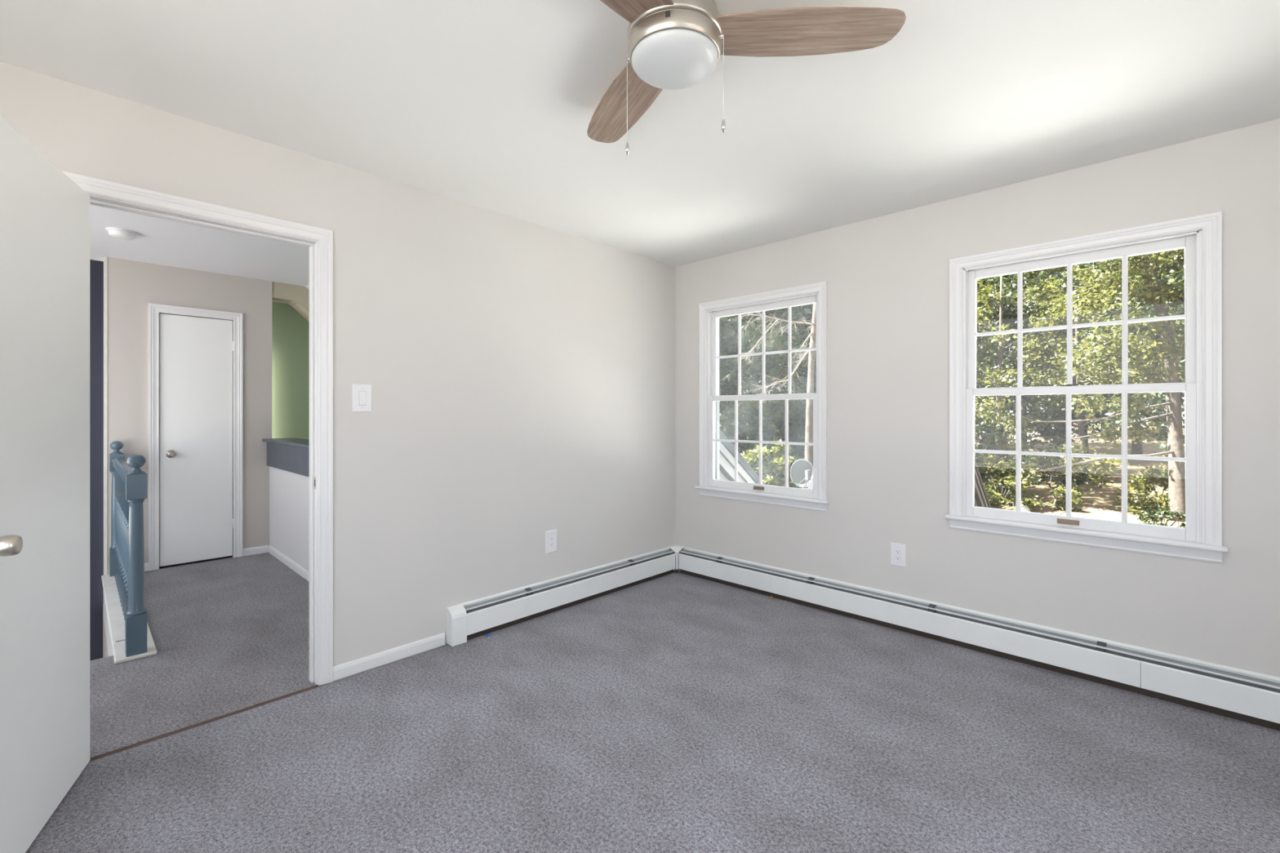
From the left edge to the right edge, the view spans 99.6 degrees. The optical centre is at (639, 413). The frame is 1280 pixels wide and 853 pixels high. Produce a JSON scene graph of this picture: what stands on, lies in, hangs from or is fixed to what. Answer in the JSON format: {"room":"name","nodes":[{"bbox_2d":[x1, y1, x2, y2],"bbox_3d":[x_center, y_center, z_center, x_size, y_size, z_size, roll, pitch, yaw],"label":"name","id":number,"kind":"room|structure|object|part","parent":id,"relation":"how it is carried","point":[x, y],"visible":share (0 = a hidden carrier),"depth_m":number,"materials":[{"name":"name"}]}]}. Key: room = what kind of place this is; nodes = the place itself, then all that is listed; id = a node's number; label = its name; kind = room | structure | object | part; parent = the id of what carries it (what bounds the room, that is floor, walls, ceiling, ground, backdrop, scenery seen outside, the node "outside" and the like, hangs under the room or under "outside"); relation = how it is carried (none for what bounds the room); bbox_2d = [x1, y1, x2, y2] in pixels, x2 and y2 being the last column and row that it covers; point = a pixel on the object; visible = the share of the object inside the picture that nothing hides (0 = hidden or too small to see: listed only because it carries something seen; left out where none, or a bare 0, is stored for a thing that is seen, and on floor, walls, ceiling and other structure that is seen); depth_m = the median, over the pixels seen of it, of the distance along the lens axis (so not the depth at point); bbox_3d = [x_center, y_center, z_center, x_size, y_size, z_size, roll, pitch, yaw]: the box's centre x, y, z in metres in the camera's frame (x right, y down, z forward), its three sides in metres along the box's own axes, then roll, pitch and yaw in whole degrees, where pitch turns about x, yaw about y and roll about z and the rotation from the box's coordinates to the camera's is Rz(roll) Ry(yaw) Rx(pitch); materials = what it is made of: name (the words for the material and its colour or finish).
{"room":"empty bedroom","nodes":[
{"label":"empty bedroom","id":0,"kind":"room"},
{"bbox_2d":[89,259,103,660],"bbox_3d":[-4.771,1.477,3.795,0.080,5.360,1.480,0,0,44],"label":"wall","id":1,"kind":"structure","parent":0,"point":[96,267],"depth_m":4.25,"materials":[{"name":"blue paint"}]},
{"bbox_2d":[102,604,108,657],"bbox_3d":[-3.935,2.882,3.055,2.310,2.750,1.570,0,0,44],"label":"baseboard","id":2,"kind":"structure","parent":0,"point":[105,654],"depth_m":4.10,"materials":[{"name":"white paint"}]},
{"bbox_2d":[103,256,106,575],"bbox_3d":[-4.151,0.152,4.199,0.154,2.709,0.017,0,0,44],"label":"trim","id":3,"kind":"structure","parent":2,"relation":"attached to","point":[104,257],"depth_m":4.15,"materials":[{"name":"white wood"}]},
{"bbox_2d":[106,257,271,574],"bbox_3d":[-3.772,0.152,4.589,0.140,2.710,1.070,0,0,44],"label":"wall","id":4,"kind":"structure","parent":0,"point":[131,285],"depth_m":4.46,"materials":[{"name":"grey paint"}]},
{"bbox_2d":[144,562,148,571],"bbox_3d":[-4.002,1.225,4.240,0.012,0.064,0.227,0,0,44],"label":"baseboard","id":5,"kind":"structure","parent":4,"relation":"attached to","point":[146,565],"depth_m":4.31,"materials":[{"name":"white wood"}]},
{"bbox_2d":[148,302,242,571],"bbox_3d":[-3.710,0.189,4.539,0.019,2.136,0.613,0,0,44],"label":"door frame","id":6,"kind":"structure","parent":4,"relation":"attached to","point":[154,309],"depth_m":4.36,"materials":[{"name":"white wood"}]},
{"bbox_2d":[159,313,233,566],"bbox_3d":[-3.708,0.216,4.545,0.097,2.050,0.489,0,0,44],"label":"door","id":7,"kind":"structure","parent":4,"relation":"in","point":[196,520],"depth_m":4.53,"materials":[{"name":"white paint"}]},
{"bbox_3d":[-3.832,0.332,4.419,0.022,0.064,0.064,0,0,44],"label":"knob","id":8,"kind":"part","parent":7,"relation":"part of","materials":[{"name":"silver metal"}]},
{"bbox_2d":[242,545,268,555],"bbox_3d":[-3.437,1.225,4.829,0.012,0.064,0.195,0,0,44],"label":"baseboard","id":9,"kind":"structure","parent":4,"relation":"attached to","point":[264,548],"depth_m":4.83,"materials":[{"name":"white wood"}]},
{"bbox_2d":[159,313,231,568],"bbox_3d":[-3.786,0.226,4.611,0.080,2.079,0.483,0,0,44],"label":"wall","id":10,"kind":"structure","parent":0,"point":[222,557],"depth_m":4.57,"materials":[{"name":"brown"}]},
{"bbox_2d":[89,552,320,758],"bbox_3d":[-3.116,1.382,2.996,3.014,0.250,2.420,0,0,44],"label":"floor","id":11,"kind":"structure","parent":0,"point":[232,634],"depth_m":2.82,"materials":[{"name":"grey carpet"}]},
{"bbox_2d":[101,440,157,663],"bbox_3d":[-3.314,0.885,3.475,2.060,1.344,0.160,0,0,44],"label":"stair railing","id":12,"kind":"object","parent":11,"relation":"on","point":[128,634],"visible":1,"depth_m":2.88,"materials":[{"name":"blue wood"}]},
{"bbox_3d":[-4.016,1.136,4.151,0.080,0.202,0.080,0,0,44],"label":"newel post","id":13,"kind":"part","parent":12,"relation":"part of","materials":[{"name":"blue wood"}]},
{"bbox_3d":[-3.312,0.364,3.475,1.872,0.062,0.060,0,0,44],"label":"handrail","id":14,"kind":"part","parent":12,"relation":"part of","materials":[{"name":"blue wood"}]},
{"bbox_3d":[-2.607,1.136,2.799,0.080,0.202,0.080,0,0,44],"label":"newel post","id":15,"kind":"part","parent":12,"relation":"part of","materials":[{"name":"blue wood"}]},
{"bbox_2d":[269,466,309,571],"bbox_3d":[-2.279,0.754,3.946,2.905,1.005,0.110,0,0,44],"label":"wall","id":16,"kind":"structure","parent":0,"point":[289,491],"depth_m":4.42,"materials":[{"name":"white paint"}]},
{"bbox_2d":[262,437,309,476],"bbox_3d":[-2.277,0.350,3.968,2.902,0.243,0.255,0,0,44],"label":"wall ledge","id":17,"kind":"object","parent":16,"relation":"attached to","point":[290,455],"visible":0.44,"depth_m":4.39,"materials":[{"name":"blue paint"}]},
{"bbox_2d":[268,545,309,582],"bbox_3d":[-2.322,1.225,3.903,2.878,0.064,0.012,0,0,44],"label":"baseboard","id":18,"kind":"structure","parent":16,"relation":"attached to","point":[281,557],"depth_m":4.40,"materials":[{"name":"white wood"}]},
{"bbox_2d":[270,253,309,288],"bbox_3d":[-1.722,-0.648,4.534,2.915,1.510,1.730,0,0,44],"label":"ceiling","id":19,"kind":"structure","parent":0,"point":[298,273],"depth_m":4.72,"materials":[{"name":"white paint"}]},
{"bbox_2d":[271,302,309,439],"bbox_3d":[-2.993,0.102,5.719,0.100,2.810,1.780,0,0,44],"label":"wall","id":20,"kind":"structure","parent":0,"point":[290,329],"depth_m":5.24,"materials":[{"name":"green paint"}]},
{"bbox_2d":[271,281,309,321],"bbox_3d":[-2.856,-0.668,5.623,0.230,1.950,1.730,0,0,44],"label":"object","id":21,"kind":"structure","parent":0,"point":[296,296],"depth_m":5.08,"materials":[{"name":"beige paint"}]},
{"bbox_2d":[0,61,675,687],"bbox_3d":[-1.221,0.137,2.868,0.115,2.640,4.560,0,0,44],"label":"wall","id":22,"kind":"structure","parent":0,"point":[522,374],"depth_m":2.95,"materials":[{"name":"beige paint"}]},
{"bbox_2d":[0,115,89,852],"bbox_3d":[-1.802,0.232,1.605,0.173,2.023,0.767,0,0,-30],"label":"door","id":23,"kind":"structure","parent":22,"relation":"in","point":[45,215],"depth_m":1.61,"materials":[{"name":"white paint"}]},
{"bbox_2d":[62,170,333,685],"bbox_3d":[-1.800,0.201,2.265,0.153,2.112,0.886,0,0,44],"label":"door frame","id":24,"kind":"structure","parent":22,"relation":"attached to","point":[104,193],"depth_m":2.51,"materials":[{"name":"white wood"}]},
{"bbox_2d":[352,384,372,412],"bbox_3d":[-1.353,-0.074,2.639,0.011,0.134,0.089,0,0,44],"label":"light switch","id":25,"kind":"object","parent":22,"relation":"attached to","point":[362,393],"visible":1,"depth_m":2.64,"materials":[{"name":"white plastic"}]},
{"bbox_2d":[333,632,444,680],"bbox_3d":[-1.257,1.225,2.739,0.012,0.064,0.560,0,0,44],"label":"baseboard","id":26,"kind":"structure","parent":22,"relation":"attached to","point":[361,664],"depth_m":2.72,"materials":[{"name":"white wood"}]},
{"bbox_2d":[545,529,556,553],"bbox_3d":[-0.566,0.820,3.461,0.008,0.140,0.089,0,0,44],"label":"wall outlet","id":27,"kind":"object","parent":22,"relation":"attached to","point":[550,535],"visible":1,"depth_m":3.46,"materials":[{"name":"white plastic"}]},
{"bbox_2d":[549,536,554,546],"bbox_3d":[-0.565,0.820,3.459,0.003,0.067,0.034,0,0,44],"label":"receptacle","id":28,"kind":"object","parent":27,"relation":"attached to","point":[551,538],"depth_m":3.46,"materials":[{"name":"grey plastic"}]},
{"bbox_2d":[445,546,675,646],"bbox_3d":[-0.389,1.157,3.600,0.070,0.199,1.865,0,0,44],"label":"baseboard heater","id":29,"kind":"object","parent":22,"relation":"attached to","point":[464,621],"visible":1,"depth_m":3.39,"materials":[{"name":"white metal"}]},
{"bbox_3d":[-0.384,1.141,3.649,0.009,0.162,1.789,0,0,44],"label":"plate","id":30,"kind":"part","parent":29,"relation":"part of","materials":[{"name":"white metal"}]},
{"bbox_2d":[0,0,1279,280],"bbox_3d":[-1.115,-1.308,2.593,7.320,0.250,4.810,0,0,44],"label":"ceiling","id":31,"kind":"structure","parent":0,"point":[489,104],"depth_m":2.04,"materials":[{"name":"white paint"}]},
{"bbox_2d":[105,226,137,239],"bbox_3d":[-3.419,-1.182,3.571,0.156,0.042,0.156,0,0,44],"label":"ceiling light","id":32,"kind":"object","parent":31,"relation":"attached to","point":[117,233],"visible":1,"depth_m":3.53,"materials":[{"name":"white glass"}]},
{"bbox_2d":[586,0,906,155],"bbox_3d":[0.002,-0.986,1.552,1.130,0.394,1.081,0,0,44],"label":"ceiling fan","id":33,"kind":"object","parent":31,"relation":"hanging from","point":[673,44],"visible":1,"depth_m":1.55,"materials":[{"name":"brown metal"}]},
{"bbox_3d":[-0.056,-1.107,1.941,0.183,0.006,0.545,-4,0,-25],"label":"blade","id":34,"kind":"part","parent":33,"relation":"part of","materials":[{"name":"brown wood"}]},
{"bbox_3d":[-0.039,-0.952,1.648,0.003,0.249,0.003,0,0,14],"label":"bead chain","id":35,"kind":"part","parent":33,"relation":"part of","materials":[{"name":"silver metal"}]},
{"bbox_3d":[-0.119,-1.107,1.297,0.183,0.006,0.545,4,4,36],"label":"blade","id":36,"kind":"part","parent":33,"relation":"part of","materials":[{"name":"brown wood"}]},
{"bbox_3d":[0.102,-1.027,1.601,0.256,0.046,0.256,0,0,44],"label":"lamp shade","id":37,"kind":"part","parent":33,"relation":"part of","materials":[{"name":"white glass"}]},
{"bbox_3d":[0.238,-0.958,1.544,0.003,0.237,0.003,0,0,44],"label":"bead chain","id":38,"kind":"part","parent":33,"relation":"part of","materials":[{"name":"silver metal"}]},
{"bbox_3d":[0.477,-1.107,1.574,0.545,0.006,0.183,1,-3,4],"label":"blade","id":39,"kind":"part","parent":33,"relation":"part of","materials":[{"name":"brown wood"}]},
{"bbox_2d":[25,569,1279,852],"bbox_3d":[0.168,1.357,1.528,3.694,0.200,4.250,0,0,44],"label":"floor","id":40,"kind":"structure","parent":0,"point":[673,713],"depth_m":1.97,"materials":[{"name":"grey carpet"}]},
{"bbox_2d":[89,685,317,761],"bbox_3d":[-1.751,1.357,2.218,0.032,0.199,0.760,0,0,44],"label":"threshold strip","id":41,"kind":"object","parent":40,"relation":"on","point":[186,728],"visible":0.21,"depth_m":2.18,"materials":[{"name":"brown wood"}]},
{"bbox_2d":[668,544,684,573],"bbox_3d":[0.290,1.155,4.292,0.091,0.204,0.091,0,0,44],"label":"baseboard heater","id":42,"kind":"object","parent":40,"relation":"on","point":[676,548],"visible":1,"depth_m":4.27,"materials":[{"name":"white metal"}]},
{"bbox_2d":[668,544,684,553],"bbox_3d":[0.290,1.078,4.292,0.091,0.050,0.091,0,0,44],"label":"hood","id":43,"kind":"object","parent":42,"relation":"attached to","point":[676,548],"depth_m":4.28,"materials":[{"name":"white metal"}]},
{"bbox_3d":[0.291,1.160,4.263,0.034,0.138,0.011,0,0,-1],"label":"post","id":44,"kind":"part","parent":42,"relation":"part of","materials":[{"name":"white metal"}]},
{"bbox_2d":[675,118,1279,677],"bbox_3d":[1.740,0.137,3.075,3.870,2.640,0.160,0,0,44],"label":"wall","id":45,"kind":"structure","parent":0,"point":[887,276],"depth_m":2.88,"materials":[{"name":"beige paint"}]},
{"bbox_2d":[694,281,830,511],"bbox_3d":[0.889,-0.109,3.885,1.058,1.475,0.250,0,0,44],"label":"window","id":46,"kind":"structure","parent":45,"relation":"in","point":[710,313],"depth_m":3.84,"materials":[{"name":"glass"},{"name":"white painted wood"}]},
{"bbox_3d":[0.919,-0.110,3.916,0.929,1.383,0.034,0,0,44],"label":"storm frame","id":47,"kind":"part","parent":46,"relation":"part of","materials":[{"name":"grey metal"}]},
{"bbox_3d":[0.856,0.212,3.851,0.891,0.695,0.034,0,0,44],"label":"sash","id":48,"kind":"part","parent":46,"relation":"part of","materials":[{"name":"white wood"}]},
{"bbox_3d":[0.886,-0.443,3.882,0.891,0.690,0.034,0,0,44],"label":"sash","id":49,"kind":"part","parent":46,"relation":"part of","materials":[{"name":"white wood"}]},
{"bbox_2d":[889,542,906,567],"bbox_3d":[1.514,0.830,3.175,0.089,0.134,0.008,0,0,44],"label":"wall outlet","id":50,"kind":"object","parent":45,"relation":"attached to","point":[897,551],"visible":1,"depth_m":3.17,"materials":[{"name":"white plastic"}]},
{"bbox_2d":[894,548,901,560],"bbox_3d":[1.513,0.830,3.174,0.034,0.067,0.003,0,0,44],"label":"receptacle","id":51,"kind":"object","parent":50,"relation":"attached to","point":[897,551],"depth_m":3.17,"materials":[{"name":"grey plastic"}]},
{"bbox_2d":[678,546,1279,730],"bbox_3d":[1.630,1.158,3.024,3.617,0.198,0.065,0,0,44],"label":"baseboard heater","id":52,"kind":"object","parent":45,"relation":"attached to","point":[1235,693],"visible":1,"depth_m":2.70,"materials":[{"name":"white metal"}]},
{"bbox_3d":[0.602,1.162,3.972,0.819,0.118,0.008,0,0,44],"label":"panel","id":53,"kind":"part","parent":52,"relation":"part of","materials":[{"name":"white metal"}]},
{"bbox_3d":[1.563,1.162,3.048,1.846,0.118,0.008,0,0,44],"label":"panel","id":54,"kind":"part","parent":52,"relation":"part of","materials":[{"name":"white metal"}]},
{"bbox_3d":[2.572,1.162,2.080,0.949,0.118,0.008,0,0,44],"label":"panel","id":55,"kind":"part","parent":52,"relation":"part of","materials":[{"name":"white metal"}]},
{"bbox_2d":[944,211,1228,563],"bbox_3d":[2.136,-0.109,2.688,1.058,1.475,0.250,0,0,44],"label":"window","id":56,"kind":"structure","parent":45,"relation":"in","point":[1200,237],"depth_m":2.54,"materials":[{"name":"white painted wood"},{"name":"clear glass"},{"name":"metal"}]},
{"bbox_3d":[2.103,0.212,2.654,0.891,0.695,0.034,0,0,44],"label":"sash","id":57,"kind":"part","parent":56,"relation":"part of","materials":[{"name":"white wood"}]},
{"bbox_3d":[2.133,-0.443,2.685,0.891,0.690,0.034,0,0,44],"label":"sash","id":58,"kind":"part","parent":56,"relation":"part of","materials":[{"name":"white wood"}]},
{"bbox_2d":[799,420,1185,527],"bbox_3d":[20.807,2.291,43.782,115.000,3.131,84.700,0,0,44],"label":"ground","id":59,"kind":"structure","parent":0,"point":[1103,505],"depth_m":24.97,"materials":[{"name":"brown soil"}]},
{"bbox_2d":[720,349,805,453],"bbox_3d":[1.483,-3.080,21.133,10.129,13.788,7.919,0,0,3],"label":"tree","id":60,"kind":"object","parent":59,"relation":"on","point":[733,387],"visible":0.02,"depth_m":20.29,"materials":[{"name":"green plant"}]},
{"bbox_2d":[720,328,805,478],"bbox_3d":[3.503,-5.123,25.541,12.030,17.882,13.481,0,0,16],"label":"tree","id":61,"kind":"object","parent":59,"relation":"on","point":[727,408],"visible":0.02,"depth_m":21.90,"materials":[{"name":"green plant"}]},
{"bbox_2d":[720,336,806,476],"bbox_3d":[7.191,-5.146,28.227,10.294,17.925,13.168,0,0,33],"label":"tree","id":62,"kind":"object","parent":59,"relation":"on","point":[797,336],"visible":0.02,"depth_m":26.55,"materials":[{"name":"green plant"}]},
{"bbox_2d":[720,311,813,487],"bbox_3d":[5.362,-2.980,20.668,10.246,13.591,9.142,0,0,35],"label":"tree","id":63,"kind":"object","parent":59,"relation":"on","point":[723,347],"visible":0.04,"depth_m":18.66,"materials":[{"name":"green plant"}]},
{"bbox_2d":[720,308,816,486],"bbox_3d":[2.650,-2.736,16.912,9.623,13.099,7.523,0,0,-5],"label":"tree","id":64,"kind":"object","parent":59,"relation":"on","point":[726,332],"visible":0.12,"depth_m":15.15,"materials":[{"name":"green plant"}]},
{"bbox_2d":[720,303,816,488],"bbox_3d":[4.262,-2.459,19.007,7.918,12.546,9.562,0,0,1],"label":"tree","id":65,"kind":"object","parent":59,"relation":"on","point":[796,310],"visible":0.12,"depth_m":16.76,"materials":[{"name":"green plant"}]},
{"bbox_2d":[740,439,797,488],"bbox_3d":[2.535,2.132,10.427,1.400,3.262,1.067,0,0,1],"label":"shrub","id":66,"kind":"object","parent":59,"relation":"on","point":[779,465],"visible":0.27,"depth_m":10.41,"materials":[{"name":"green plant"}]},
{"bbox_2d":[733,303,816,488],"bbox_3d":[2.946,0.187,11.192,2.737,7.141,0.803,0,0,-30],"label":"bare tree","id":67,"kind":"object","parent":59,"relation":"on","point":[811,374],"visible":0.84,"depth_m":11.93,"materials":[{"name":"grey plant"}]},
{"bbox_2d":[790,458,813,488],"bbox_3d":[2.895,2.279,9.350,0.387,2.956,0.445,0,0,-27],"label":"satellite dish","id":68,"kind":"object","parent":59,"relation":"on","point":[802,470],"visible":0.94,"depth_m":9.48,"materials":[{"name":"grey metal"}]},
{"bbox_3d":[2.843,1.176,9.289,0.216,0.214,0.322,0,-10,0],"label":"feed arm","id":69,"kind":"part","parent":68,"relation":"part of","materials":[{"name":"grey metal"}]},
{"bbox_2d":[720,303,1000,491],"bbox_3d":[6.000,-2.146,17.679,9.476,11.919,7.690,0,0,32],"label":"tree","id":70,"kind":"object","parent":59,"relation":"on","point":[793,347],"visible":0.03,"depth_m":16.69,"materials":[{"name":"green plant"}]},
{"bbox_2d":[807,458,991,507],"bbox_3d":[4.297,1.897,8.966,1.800,3.720,5.400,0,0,44],"label":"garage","id":71,"kind":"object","parent":59,"relation":"on","point":[981,500],"visible":0.05,"depth_m":9.39,"materials":[{"name":"grey"}]},
{"bbox_2d":[974,421,1032,504],"bbox_3d":[14.611,2.409,24.052,4.633,4.851,5.170,0,0,44],"label":"shrub","id":72,"kind":"object","parent":59,"relation":"on","point":[993,433],"visible":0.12,"depth_m":23.27,"materials":[{"name":"green plant"}]},
{"bbox_2d":[976,453,1044,511],"bbox_3d":[14.469,3.269,21.815,2.980,3.247,3.462,0,0,19],"label":"shrub","id":73,"kind":"object","parent":59,"relation":"on","point":[995,464],"visible":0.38,"depth_m":21.63,"materials":[{"name":"green plant"}]},
{"bbox_2d":[974,271,1058,444],"bbox_3d":[26.803,-5.954,42.084,11.085,17.565,13.387,0,0,15],"label":"tree","id":74,"kind":"object","parent":59,"relation":"on","point":[1010,397],"visible":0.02,"depth_m":37.84,"materials":[{"name":"green plant"}]},
{"bbox_2d":[975,275,1058,403],"bbox_3d":[22.759,-6.927,40.462,13.473,20.028,15.099,0,0,19],"label":"tree","id":75,"kind":"object","parent":59,"relation":"on","point":[1015,276],"visible":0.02,"depth_m":35.50,"materials":[{"name":"green plant"}]},
{"bbox_2d":[1014,504,1030,511],"bbox_3d":[9.198,2.978,13.000,0.300,1.558,0.280,0,0,34],"label":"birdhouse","id":76,"kind":"object","parent":59,"relation":"on","point":[1024,508],"visible":0.21,"depth_m":12.91,"materials":[{"name":"white"}]},
{"bbox_2d":[976,271,1075,462],"bbox_3d":[18.360,-3.361,30.738,10.129,13.788,7.919,0,0,35],"label":"tree","id":77,"kind":"object","parent":59,"relation":"on","point":[1008,316],"visible":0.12,"depth_m":28.24,"materials":[{"name":"green plant"}]},
{"bbox_2d":[974,266,1129,503],"bbox_3d":[16.281,-2.023,23.748,6.874,11.673,7.386,0,0,15],"label":"maple tree","id":78,"kind":"object","parent":59,"relation":"on","point":[1060,317],"visible":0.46,"depth_m":22.70,"materials":[{"name":"green plant"}]},
{"bbox_2d":[976,261,1140,463],"bbox_3d":[24.099,-4.226,32.908,11.324,15.021,10.105,0,0,-36],"label":"tree","id":79,"kind":"object","parent":59,"relation":"on","point":[1025,280],"visible":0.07,"depth_m":31.20,"materials":[{"name":"green plant"}]},
{"bbox_2d":[1005,443,1115,491],"bbox_3d":[20.310,3.701,26.853,6.142,4.622,5.183,0,0,-38],"label":"shrub","id":80,"kind":"object","parent":59,"relation":"on","point":[1026,460],"visible":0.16,"depth_m":26.59,"materials":[{"name":"green plant"}]},
{"bbox_2d":[1050,485,1084,511],"bbox_3d":[16.470,3.441,21.029,1.213,1.269,1.017,0,0,44],"label":"shrub","id":81,"kind":"object","parent":59,"relation":"on","point":[1061,491],"visible":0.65,"depth_m":20.88,"materials":[{"name":"green plant"}]},
{"bbox_2d":[979,260,1158,444],"bbox_3d":[35.048,-7.500,43.414,15.099,20.028,13.473,0,0,-8],"label":"tree","id":82,"kind":"object","parent":59,"relation":"on","point":[1113,260],"visible":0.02,"depth_m":43.65,"materials":[{"name":"green plant"}]},
{"bbox_2d":[1003,264,1157,483],"bbox_3d":[21.756,-1.786,26.947,5.784,11.200,5.917,0,0,13],"label":"maple tree","id":83,"kind":"object","parent":59,"relation":"on","point":[1085,277],"visible":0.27,"depth_m":26.72,"materials":[{"name":"green plant"}]},
{"bbox_2d":[1014,262,1163,453],"bbox_3d":[30.391,-3.995,37.038,8.710,13.801,10.518,0,0,-5],"label":"tree","id":84,"kind":"object","parent":59,"relation":"on","point":[1073,415],"visible":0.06,"depth_m":35.93,"materials":[{"name":"green plant"}]},
{"bbox_2d":[1021,248,1185,522],"bbox_3d":[16.111,-1.780,18.043,9.599,11.283,3.438,0,0,-13],"label":"oak tree","id":85,"kind":"object","parent":59,"relation":"on","point":[1169,353],"visible":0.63,"depth_m":17.67,"materials":[{"name":"green plant"}]},
{"bbox_2d":[1032,256,1184,454],"bbox_3d":[31.905,-4.671,35.333,8.710,15.167,11.142,0,0,-36],"label":"tree","id":86,"kind":"object","parent":59,"relation":"on","point":[1136,449],"visible":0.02,"depth_m":35.05,"materials":[{"name":"green plant"}]},
{"bbox_2d":[1035,260,1183,436],"bbox_3d":[41.459,-8.231,47.595,11.878,20.683,15.194,0,0,7],"label":"tree","id":87,"kind":"object","parent":59,"relation":"on","point":[1101,260],"visible":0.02,"depth_m":47.80,"materials":[{"name":"green plant"}]},
{"bbox_2d":[1080,260,1184,440],"bbox_3d":[42.274,-7.760,44.443,11.482,19.993,14.687,0,0,-13],"label":"tree","id":88,"kind":"object","parent":59,"relation":"on","point":[1164,430],"visible":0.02,"depth_m":43.67,"materials":[{"name":"green plant"}]},
{"bbox_2d":[1084,251,1185,457],"bbox_3d":[21.069,-3.080,17.619,10.129,13.788,7.919,0,0,29],"label":"tree","id":89,"kind":"object","parent":59,"relation":"on","point":[1180,277],"visible":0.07,"depth_m":19.59,"materials":[{"name":"green plant"}]},
{"bbox_2d":[1093,248,1185,463],"bbox_3d":[31.926,-4.154,32.188,10.785,14.306,9.624,0,0,-28],"label":"tree","id":90,"kind":"object","parent":59,"relation":"on","point":[1164,435],"visible":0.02,"depth_m":31.12,"materials":[{"name":"green plant"}]},
{"bbox_2d":[1114,462,1168,515],"bbox_3d":[19.359,2.902,19.959,2.800,2.127,2.737,0,0,44],"label":"shrub","id":91,"kind":"object","parent":59,"relation":"on","point":[1153,476],"visible":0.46,"depth_m":19.98,"materials":[{"name":"green plant"}]},
{"bbox_2d":[1132,502,1185,528],"bbox_3d":[15.992,3.324,16.438,1.615,1.183,1.568,0,0,44],"label":"shrub","id":92,"kind":"object","parent":59,"relation":"on","point":[1157,514],"visible":0.35,"depth_m":16.43,"materials":[{"name":"green plant"}]},
{"bbox_2d":[1133,288,1185,380],"bbox_3d":[28.759,-5.480,22.951,12.511,18.598,14.020,0,0,22],"label":"tree","id":93,"kind":"object","parent":59,"relation":"on","point":[1183,359],"visible":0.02,"depth_m":25.20,"materials":[{"name":"green plant"}]},
{"bbox_2d":[1140,323,1185,423],"bbox_3d":[42.988,-5.796,39.701,12.430,16.310,10.293,0,0,-32],"label":"tree","id":94,"kind":"object","parent":59,"relation":"on","point":[1180,323],"visible":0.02,"depth_m":40.42,"materials":[{"name":"green plant"}]},
{"label":"outside","id":95,"kind":"structure","parent":0,"visible":0},
{"bbox_2d":[719,429,765,484],"bbox_3d":[-0.316,0.687,6.255,2.900,1.180,1.860,0,0,44],"label":"gable","id":96,"kind":"object","parent":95,"point":[746,473],"visible":0.08,"depth_m":5.53,"materials":[{"name":"grey wood"}]}
]}

